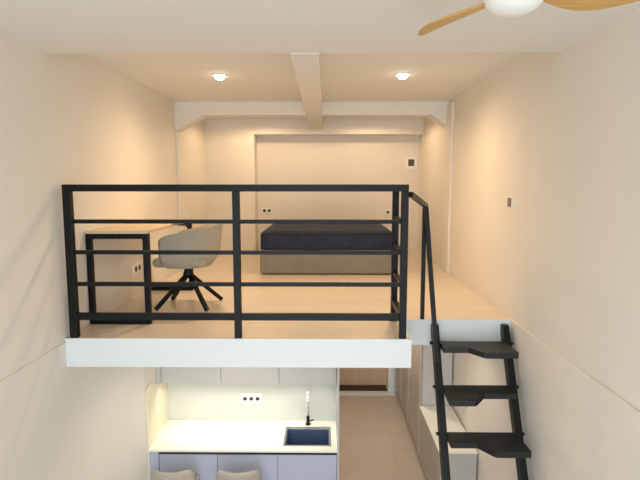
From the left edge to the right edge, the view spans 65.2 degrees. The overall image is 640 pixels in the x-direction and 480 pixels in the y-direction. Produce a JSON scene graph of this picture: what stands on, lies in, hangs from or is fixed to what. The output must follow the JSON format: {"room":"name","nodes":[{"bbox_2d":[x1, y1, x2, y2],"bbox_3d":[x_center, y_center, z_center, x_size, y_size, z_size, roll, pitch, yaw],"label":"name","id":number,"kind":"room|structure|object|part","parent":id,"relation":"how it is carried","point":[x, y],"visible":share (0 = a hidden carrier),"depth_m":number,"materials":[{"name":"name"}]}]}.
{"room":"studio apartment","nodes":[
{"label":"studio apartment","id":0,"kind":"room"},
{"bbox_2d":[0,34,207,479],"bbox_3d":[-1.931,0.753,3.553,0.120,4.605,10.300,0,6,1],"label":"wall","id":1,"kind":"structure","parent":0,"point":[65,118],"depth_m":3.55,"materials":[{"name":"paint"}]},
{"bbox_2d":[0,342,65,383],"bbox_3d":[-1.871,0.809,3.150,0.008,0.013,1.047,0,6,1],"label":"trim","id":2,"kind":"structure","parent":1,"relation":"attached to","point":[62,344],"depth_m":3.23,"materials":[{"name":"paint"}]},
{"bbox_2d":[132,262,141,274],"bbox_3d":[-1.849,0.285,5.040,0.014,0.106,0.244,0,6,1],"label":"power outlet","id":3,"kind":"object","parent":1,"relation":"attached to","point":[137,268],"visible":1,"depth_m":5.05,"materials":[{"name":"white plastic"}]},
{"bbox_2d":[65,319,510,367],"bbox_3d":[-0.139,0.801,3.934,3.457,0.216,0.548,0,6,1],"label":"loft floor edge","id":4,"kind":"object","parent":1,"relation":"attached to","point":[80,352],"depth_m":3.67,"materials":[{"name":"white paint"}]},
{"bbox_2d":[69,367,155,479],"bbox_3d":[-1.766,1.890,4.631,0.191,2.110,1.603,0,6,1],"label":"wall","id":5,"kind":"structure","parent":0,"point":[108,404],"depth_m":4.30,"materials":[{"name":"paint"}]},
{"bbox_2d":[176,131,184,270],"bbox_3d":[-1.822,-0.501,6.563,0.035,1.800,0.200,0,6,1],"label":"pillar","id":6,"kind":"structure","parent":0,"point":[179,136],"depth_m":6.47,"materials":[{"name":"paint"}]},
{"bbox_2d":[67,251,511,338],"bbox_3d":[-0.108,0.467,6.088,3.475,0.020,4.881,0,6,1],"label":"floor","id":7,"kind":"structure","parent":0,"point":[454,300],"depth_m":4.67,"materials":[{"name":"brown wood"}]},
{"bbox_2d":[84,224,193,323],"bbox_3d":[-1.610,0.232,4.670,0.495,0.758,1.360,0,6,1],"label":"writing desk","id":8,"kind":"object","parent":7,"relation":"on","point":[121,231],"visible":0.69,"depth_m":4.02,"materials":[{"name":"brown wood"}]},
{"bbox_3d":[-1.616,0.314,4.026,0.495,0.736,0.042,0,6,1],"label":"leg frame","id":9,"kind":"part","parent":8,"relation":"part of","materials":[{"name":"black paint"}]},
{"bbox_3d":[-1.603,0.172,5.318,0.495,0.736,0.042,0,6,1],"label":"leg frame","id":10,"kind":"part","parent":8,"relation":"part of","materials":[{"name":"black paint"}]},
{"bbox_2d":[152,224,222,310],"bbox_3d":[-1.187,0.223,4.614,0.589,0.783,0.570,0,6,1],"label":"swivel chair","id":11,"kind":"object","parent":7,"relation":"on","point":[208,237],"visible":0.88,"depth_m":4.38,"materials":[{"name":"grey fabric"}]},
{"bbox_3d":[-1.345,0.466,4.537,0.336,0.317,0.032,-5,8,-39],"label":"leg","id":12,"kind":"part","parent":11,"relation":"part of","materials":[{"name":"black paint"}]},
{"bbox_2d":[152,257,206,267],"bbox_3d":[-1.243,0.182,4.610,0.467,0.080,0.470,0,6,1],"label":"seat cushion","id":13,"kind":"object","parent":11,"relation":"on","point":[194,262],"depth_m":4.38,"materials":[{"name":"grey fabric"}]},
{"bbox_3d":[-1.330,0.442,4.750,0.324,0.317,0.032,6,9,44],"label":"leg","id":14,"kind":"part","parent":11,"relation":"part of","materials":[{"name":"black paint"}]},
{"bbox_3d":[-1.107,0.467,4.529,0.032,0.316,0.320,-6,9,-44],"label":"leg","id":15,"kind":"part","parent":11,"relation":"part of","materials":[{"name":"black paint"}]},
{"bbox_3d":[-1.084,0.442,4.750,0.351,0.318,0.032,-5,8,-40],"label":"leg","id":16,"kind":"part","parent":11,"relation":"part of","materials":[{"name":"black paint"}]},
{"bbox_2d":[61,184,408,338],"bbox_3d":[-0.601,0.136,3.871,2.474,1.124,0.536,0,6,1],"label":"loft railing","id":17,"kind":"object","parent":7,"relation":"on","point":[398,311],"visible":1,"depth_m":3.62,"materials":[{"name":"black metal"}]},
{"bbox_3d":[-1.812,0.186,3.644,0.056,1.074,0.050,0,6,1],"label":"post","id":18,"kind":"part","parent":17,"relation":"part of","materials":[{"name":"black metal"}]},
{"bbox_3d":[-0.605,-0.372,3.571,2.471,0.050,0.050,0,6,1],"label":"rail","id":19,"kind":"part","parent":17,"relation":"part of","materials":[{"name":"black metal"}]},
{"bbox_3d":[-0.607,-0.133,3.597,2.375,0.029,0.028,0,6,1],"label":"rail","id":20,"kind":"part","parent":17,"relation":"part of","materials":[{"name":"black metal"}]},
{"bbox_3d":[-0.601,0.187,3.632,0.050,1.074,0.050,0,6,1],"label":"post","id":21,"kind":"part","parent":17,"relation":"part of","materials":[{"name":"black metal"}]},
{"bbox_3d":[-0.607,0.090,3.622,2.375,0.029,0.028,0,6,1],"label":"rail","id":22,"kind":"part","parent":17,"relation":"part of","materials":[{"name":"black metal"}]},
{"bbox_3d":[-0.607,0.323,3.647,2.375,0.029,0.028,0,6,1],"label":"rail","id":23,"kind":"part","parent":17,"relation":"part of","materials":[{"name":"black metal"}]},
{"bbox_3d":[-0.607,0.563,3.674,2.375,0.050,0.038,0,6,1],"label":"rail","id":24,"kind":"part","parent":17,"relation":"part of","materials":[{"name":"black metal"}]},
{"bbox_3d":[0.613,0.135,4.104,0.050,1.074,0.050,0,6,1],"label":"post","id":25,"kind":"part","parent":17,"relation":"part of","materials":[{"name":"black metal"}]},
{"bbox_3d":[0.611,0.537,3.903,0.040,0.050,0.436,0,6,1],"label":"return rail","id":26,"kind":"part","parent":17,"relation":"part of","materials":[{"name":"black metal"}]},
{"bbox_3d":[0.611,0.297,3.877,0.030,0.029,0.436,0,6,1],"label":"return rail","id":27,"kind":"part","parent":17,"relation":"part of","materials":[{"name":"black metal"}]},
{"bbox_3d":[0.611,0.065,3.851,0.030,0.029,0.436,0,6,1],"label":"return rail","id":28,"kind":"part","parent":17,"relation":"part of","materials":[{"name":"black metal"}]},
{"bbox_3d":[0.606,0.188,3.620,0.050,1.074,0.050,0,6,1],"label":"post","id":29,"kind":"part","parent":17,"relation":"part of","materials":[{"name":"black metal"}]},
{"bbox_2d":[260,255,390,273],"bbox_3d":[0.101,0.187,7.251,1.685,0.283,2.025,0,6,1],"label":"bed base","id":30,"kind":"object","parent":7,"relation":"on","point":[269,264],"visible":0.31,"depth_m":6.25,"materials":[{"name":"beige fabric"}]},
{"bbox_2d":[260,224,391,249],"bbox_3d":[0.101,-0.088,7.219,1.683,0.268,2.016,0,6,1],"label":"mattress","id":31,"kind":"object","parent":30,"relation":"on","point":[276,236],"visible":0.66,"depth_m":6.22,"materials":[{"name":"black fabric"}]},
{"bbox_2d":[205,118,423,390],"bbox_3d":[-0.085,0.282,8.392,3.475,4.485,0.460,0,6,1],"label":"wall","id":32,"kind":"structure","parent":0,"point":[238,151],"depth_m":8.32,"materials":[{"name":"paint"}]},
{"bbox_2d":[262,208,271,212],"bbox_3d":[-0.896,-0.496,8.440,0.160,0.080,0.014,0,6,1],"label":"power outlet","id":33,"kind":"object","parent":32,"relation":"attached to","point":[264,210],"visible":1,"depth_m":8.43,"materials":[{"name":"white plastic"}]},
{"bbox_2d":[339,368,394,390],"bbox_3d":[0.744,1.474,8.412,1.005,2.110,0.305,0,6,1],"label":"door","id":34,"kind":"structure","parent":32,"relation":"in","point":[347,376],"depth_m":8.60,"materials":[{"name":"beige wood"}]},
{"bbox_3d":[0.744,1.474,8.412,1.005,2.110,0.305,0,6,1],"label":"frame","id":35,"kind":"part","parent":34,"relation":"part of","materials":[{"name":"white paint"}]},
{"bbox_2d":[339,391,394,395],"bbox_3d":[0.782,2.545,8.301,0.915,0.006,0.160,0,6,1],"label":"trim","id":36,"kind":"structure","parent":32,"relation":"attached to","point":[387,393],"depth_m":8.29,"materials":[{"name":"white paint"}]},
{"bbox_2d":[405,157,416,168],"bbox_3d":[1.519,-1.283,8.328,0.200,0.200,0.016,0,6,1],"label":"thermostat","id":37,"kind":"object","parent":32,"relation":"attached to","point":[410,162],"visible":1,"depth_m":8.32,"materials":[{"name":"white plastic"}]},
{"bbox_2d":[0,0,639,118],"bbox_3d":[-0.133,-1.398,3.359,3.475,0.285,10.180,0,6,1],"label":"ceiling","id":38,"kind":"structure","parent":0,"point":[173,48],"depth_m":3.06,"materials":[{"name":"white paint"}]},
{"bbox_2d":[212,73,227,79],"bbox_3d":[-0.960,-1.555,4.788,0.156,0.043,0.156,0,6,1],"label":"recessed light","id":39,"kind":"object","parent":38,"relation":"in","point":[218,76],"visible":1,"depth_m":4.75,"materials":[{"name":"white plastic"}]},
{"bbox_2d":[290,53,322,128],"bbox_3d":[-0.082,-1.586,5.636,0.198,0.169,4.610,0,6,1],"label":"beam","id":40,"kind":"structure","parent":38,"relation":"attached to","point":[307,66],"depth_m":4.34,"materials":[{"name":"white paint"}]},
{"bbox_2d":[174,101,449,131],"bbox_3d":[-0.102,-1.575,6.428,3.475,0.363,0.220,0,6,1],"label":"beam","id":41,"kind":"structure","parent":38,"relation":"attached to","point":[187,114],"depth_m":6.31,"materials":[{"name":"white paint"}]},
{"bbox_2d":[395,73,410,78],"bbox_3d":[0.787,-1.551,4.751,0.156,0.043,0.156,0,6,1],"label":"recessed light","id":42,"kind":"object","parent":38,"relation":"in","point":[399,75],"visible":1,"depth_m":4.72,"materials":[{"name":"white plastic"}]},
{"bbox_2d":[418,0,639,35],"bbox_3d":[0.841,-0.965,1.873,0.952,0.252,1.036,0,6,1],"label":"ceiling fan","id":43,"kind":"object","parent":38,"relation":"attached to","point":[500,8],"visible":1,"depth_m":1.89,"materials":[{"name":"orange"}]},
{"bbox_3d":[0.534,-0.937,2.139,0.149,0.050,0.516,-3,7,-25],"label":"blade","id":44,"kind":"part","parent":43,"relation":"part of","materials":[{"name":"brown wood"}]},
{"bbox_3d":[1.063,-0.906,1.866,0.516,0.050,0.149,0,6,4],"label":"blade","id":45,"kind":"part","parent":43,"relation":"part of","materials":[{"name":"brown wood"}]},
{"bbox_2d":[339,386,425,479],"bbox_3d":[-0.133,3.104,3.794,3.715,0.120,10.300,0,6,1],"label":"floor","id":46,"kind":"structure","parent":0,"point":[376,442],"depth_m":6.77,"materials":[{"name":"beige tile"}]},
{"bbox_2d":[149,452,159,474],"bbox_3d":[-1.609,2.479,4.901,0.090,0.880,0.024,0,6,1],"label":"filler panel","id":47,"kind":"object","parent":46,"relation":"on","point":[154,459],"visible":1,"depth_m":4.85,"materials":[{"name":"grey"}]},
{"bbox_2d":[145,383,167,479],"bbox_3d":[-1.657,2.132,5.149,0.012,1.515,0.606,0,6,1],"label":"panel","id":48,"kind":"object","parent":46,"relation":"on","point":[156,396],"visible":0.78,"depth_m":5.02,"materials":[{"name":"beige"}]},
{"bbox_2d":[150,469,199,479],"bbox_3d":[-1.348,2.504,4.693,0.404,0.879,0.387,0,6,1],"label":"bar stool","id":49,"kind":"object","parent":46,"relation":"on","point":[155,474],"visible":1,"depth_m":4.49,"materials":[{"name":"beige fabric"}]},
{"bbox_2d":[159,452,217,479],"bbox_3d":[-1.275,2.448,5.188,0.567,0.880,0.601,0,6,1],"label":"base cabinet","id":50,"kind":"object","parent":46,"relation":"on","point":[204,465],"visible":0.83,"depth_m":4.86,"materials":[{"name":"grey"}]},
{"bbox_2d":[216,470,261,479],"bbox_3d":[-0.747,2.504,4.687,0.404,0.879,0.387,0,6,1],"label":"bar stool","id":51,"kind":"object","parent":46,"relation":"on","point":[254,474],"visible":1,"depth_m":4.49,"materials":[{"name":"beige fabric"}]},
{"bbox_2d":[217,452,277,479],"bbox_3d":[-0.699,2.448,5.183,0.585,0.880,0.601,0,6,1],"label":"base cabinet","id":52,"kind":"object","parent":46,"relation":"on","point":[266,464],"visible":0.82,"depth_m":4.85,"materials":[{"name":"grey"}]},
{"bbox_2d":[148,420,336,452],"bbox_3d":[-0.742,2.002,5.125,1.820,0.020,0.625,0,6,1],"label":"countertop","id":53,"kind":"structure","parent":52,"relation":"on","point":[258,436],"depth_m":5.08,"materials":[{"name":"white stone"}]},
{"bbox_2d":[283,426,330,445],"bbox_3d":[-0.126,2.093,5.097,0.474,0.214,0.396,0,6,1],"label":"sink","id":54,"kind":"object","parent":53,"relation":"in","point":[294,436],"visible":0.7,"depth_m":5.24,"materials":[{"name":"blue metal"}]},
{"bbox_2d":[306,390,313,425],"bbox_3d":[-0.130,1.776,5.271,0.094,0.398,0.123,4,8,34],"label":"tap","id":55,"kind":"object","parent":53,"relation":"on","point":[308,420],"visible":1,"depth_m":5.30,"materials":[{"name":"black paint"}]},
{"bbox_3d":[-0.128,1.712,5.255,0.027,0.268,0.127,0,6,1],"label":"spout","id":56,"kind":"part","parent":55,"relation":"part of","materials":[{"name":"silver metal"}]},
{"bbox_2d":[278,453,336,479],"bbox_3d":[-0.120,2.449,5.177,0.573,0.880,0.601,0,6,1],"label":"base cabinet","id":57,"kind":"object","parent":46,"relation":"on","point":[291,466],"visible":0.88,"depth_m":4.85,"materials":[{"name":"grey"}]},
{"bbox_2d":[336,368,338,479],"bbox_3d":[0.178,1.839,5.099,0.017,2.108,0.623,0,6,1],"label":"end panel","id":58,"kind":"object","parent":46,"relation":"on","point":[337,383],"visible":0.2,"depth_m":4.79,"materials":[{"name":"grey"}]},
{"bbox_2d":[339,385,386,390],"bbox_3d":[0.716,2.519,8.505,0.830,0.012,0.210,0,6,1],"label":"door mat","id":59,"kind":"object","parent":46,"relation":"on","point":[341,387],"visible":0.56,"depth_m":8.47,"materials":[{"name":"brown fabric"}]},
{"bbox_2d":[395,368,401,404],"bbox_3d":[1.438,1.532,7.899,0.380,2.106,0.677,0,6,1],"label":"tall cabinet","id":60,"kind":"object","parent":46,"relation":"on","point":[398,378],"visible":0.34,"depth_m":7.87,"materials":[{"name":"beige wood"}]},
{"bbox_2d":[402,368,409,423],"bbox_3d":[1.431,1.605,7.244,0.380,2.106,0.637,0,6,1],"label":"tall cabinet","id":61,"kind":"object","parent":46,"relation":"on","point":[405,371],"visible":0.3,"depth_m":7.28,"materials":[{"name":"beige wood"}]},
{"bbox_2d":[408,345,452,455],"bbox_3d":[1.424,1.684,6.518,0.380,2.106,0.817,0,6,1],"label":"tall cabinet","id":62,"kind":"object","parent":46,"relation":"on","point":[421,375],"visible":0.43,"depth_m":6.14,"materials":[{"name":"grey"}]},
{"bbox_3d":[1.247,1.646,6.510,0.019,2.024,0.805,0,6,1],"label":"door","id":63,"kind":"part","parent":62,"relation":"part of","materials":[{"name":"beige wood"}]},
{"bbox_2d":[419,406,477,479],"bbox_3d":[1.412,2.465,5.648,0.387,0.745,1.077,0,6,1],"label":"base cabinet","id":64,"kind":"object","parent":46,"relation":"on","point":[462,461],"visible":0.85,"depth_m":5.48,"materials":[{"name":"grey"}]},
{"bbox_3d":[1.233,2.409,5.918,0.015,0.647,0.524,0,6,1],"label":"door","id":65,"kind":"part","parent":64,"relation":"part of","materials":[{"name":"beige wood"}]},
{"bbox_3d":[1.228,2.466,5.394,0.015,0.647,0.524,0,6,1],"label":"door","id":66,"kind":"part","parent":64,"relation":"part of","materials":[{"name":"beige wood"}]},
{"bbox_2d":[409,192,531,479],"bbox_3d":[1.104,1.357,3.611,0.944,3.392,1.350,0,6,1],"label":"stair","id":67,"kind":"structure","parent":46,"relation":"on","point":[495,444],"depth_m":3.87,"materials":[{"name":"black metal"}]},
{"bbox_3d":[0.858,0.187,4.130,0.032,0.965,0.067,0,6,1],"label":"handrail post","id":68,"kind":"part","parent":67,"relation":"part of","materials":[{"name":"black metal"}]},
{"bbox_3d":[0.823,0.316,3.855,0.181,1.375,0.540,3,7,23],"label":"handrail","id":69,"kind":"part","parent":67,"relation":"part of","materials":[{"name":"black metal"}]},
{"bbox_2d":[443,102,454,274],"bbox_3d":[1.615,-0.631,6.285,0.035,2.120,0.225,0,6,1],"label":"pillar","id":70,"kind":"structure","parent":0,"point":[450,107],"depth_m":6.23,"materials":[{"name":"paint"}]},
{"bbox_2d":[417,8,639,479],"bbox_3d":[1.664,0.757,3.518,0.120,4.605,10.300,0,6,1],"label":"wall","id":71,"kind":"structure","parent":0,"point":[556,133],"depth_m":3.49,"materials":[{"name":"paint"}]},
{"bbox_2d":[507,196,512,207],"bbox_3d":[1.604,-0.321,4.224,0.019,0.095,0.100,0,6,1],"label":"wall switch","id":72,"kind":"object","parent":71,"relation":"attached to","point":[510,198],"visible":1,"depth_m":4.19,"materials":[{"name":"white plastic"}]},
{"bbox_2d":[504,320,639,479],"bbox_3d":[1.573,2.132,1.474,0.018,2.320,5.695,0,6,1],"label":"wall","id":73,"kind":"structure","parent":71,"relation":"attached to","point":[574,427],"depth_m":3.21,"materials":[{"name":"paint"}]},
{"bbox_3d":[-0.831,1.798,5.468,2.043,2.110,0.100,0,6,1],"label":"wall","id":74,"kind":"structure","parent":0,"visible":0},
{"bbox_2d":[155,367,220,383],"bbox_3d":[-1.330,1.105,5.180,0.665,0.661,0.330,0,6,1],"label":"upper cabinet","id":75,"kind":"object","parent":74,"relation":"attached to","point":[172,375],"depth_m":5.04,"materials":[{"name":"grey"}]},
{"bbox_3d":[-1.636,1.121,5.030,0.056,0.661,0.018,0,6,1],"label":"filler panel","id":76,"kind":"part","parent":75,"relation":"part of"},
{"bbox_2d":[221,367,278,383],"bbox_3d":[-0.704,1.105,5.174,0.586,0.661,0.330,0,6,1],"label":"upper cabinet","id":77,"kind":"object","parent":74,"relation":"attached to","point":[229,375],"visible":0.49,"depth_m":5.04,"materials":[{"name":"grey"}]},
{"bbox_2d":[167,383,335,420],"bbox_3d":[-0.739,1.685,5.399,1.820,0.550,0.006,0,6,1],"label":"backsplash","id":78,"kind":"structure","parent":74,"relation":"attached to","point":[280,402],"depth_m":5.40,"materials":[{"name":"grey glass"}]},
{"bbox_2d":[241,394,261,403],"bbox_3d":[-0.738,1.712,5.393,0.217,0.102,0.014,0,6,1],"label":"power outlet","id":79,"kind":"object","parent":78,"relation":"attached to","point":[245,398],"visible":1,"depth_m":5.39,"materials":[{"name":"white plastic"}]},
{"bbox_2d":[279,368,336,383],"bbox_3d":[-0.121,1.106,5.168,0.581,0.661,0.330,0,6,1],"label":"upper cabinet","id":80,"kind":"object","parent":74,"relation":"attached to","point":[286,375],"visible":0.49,"depth_m":5.03,"materials":[{"name":"grey"}]}
]}

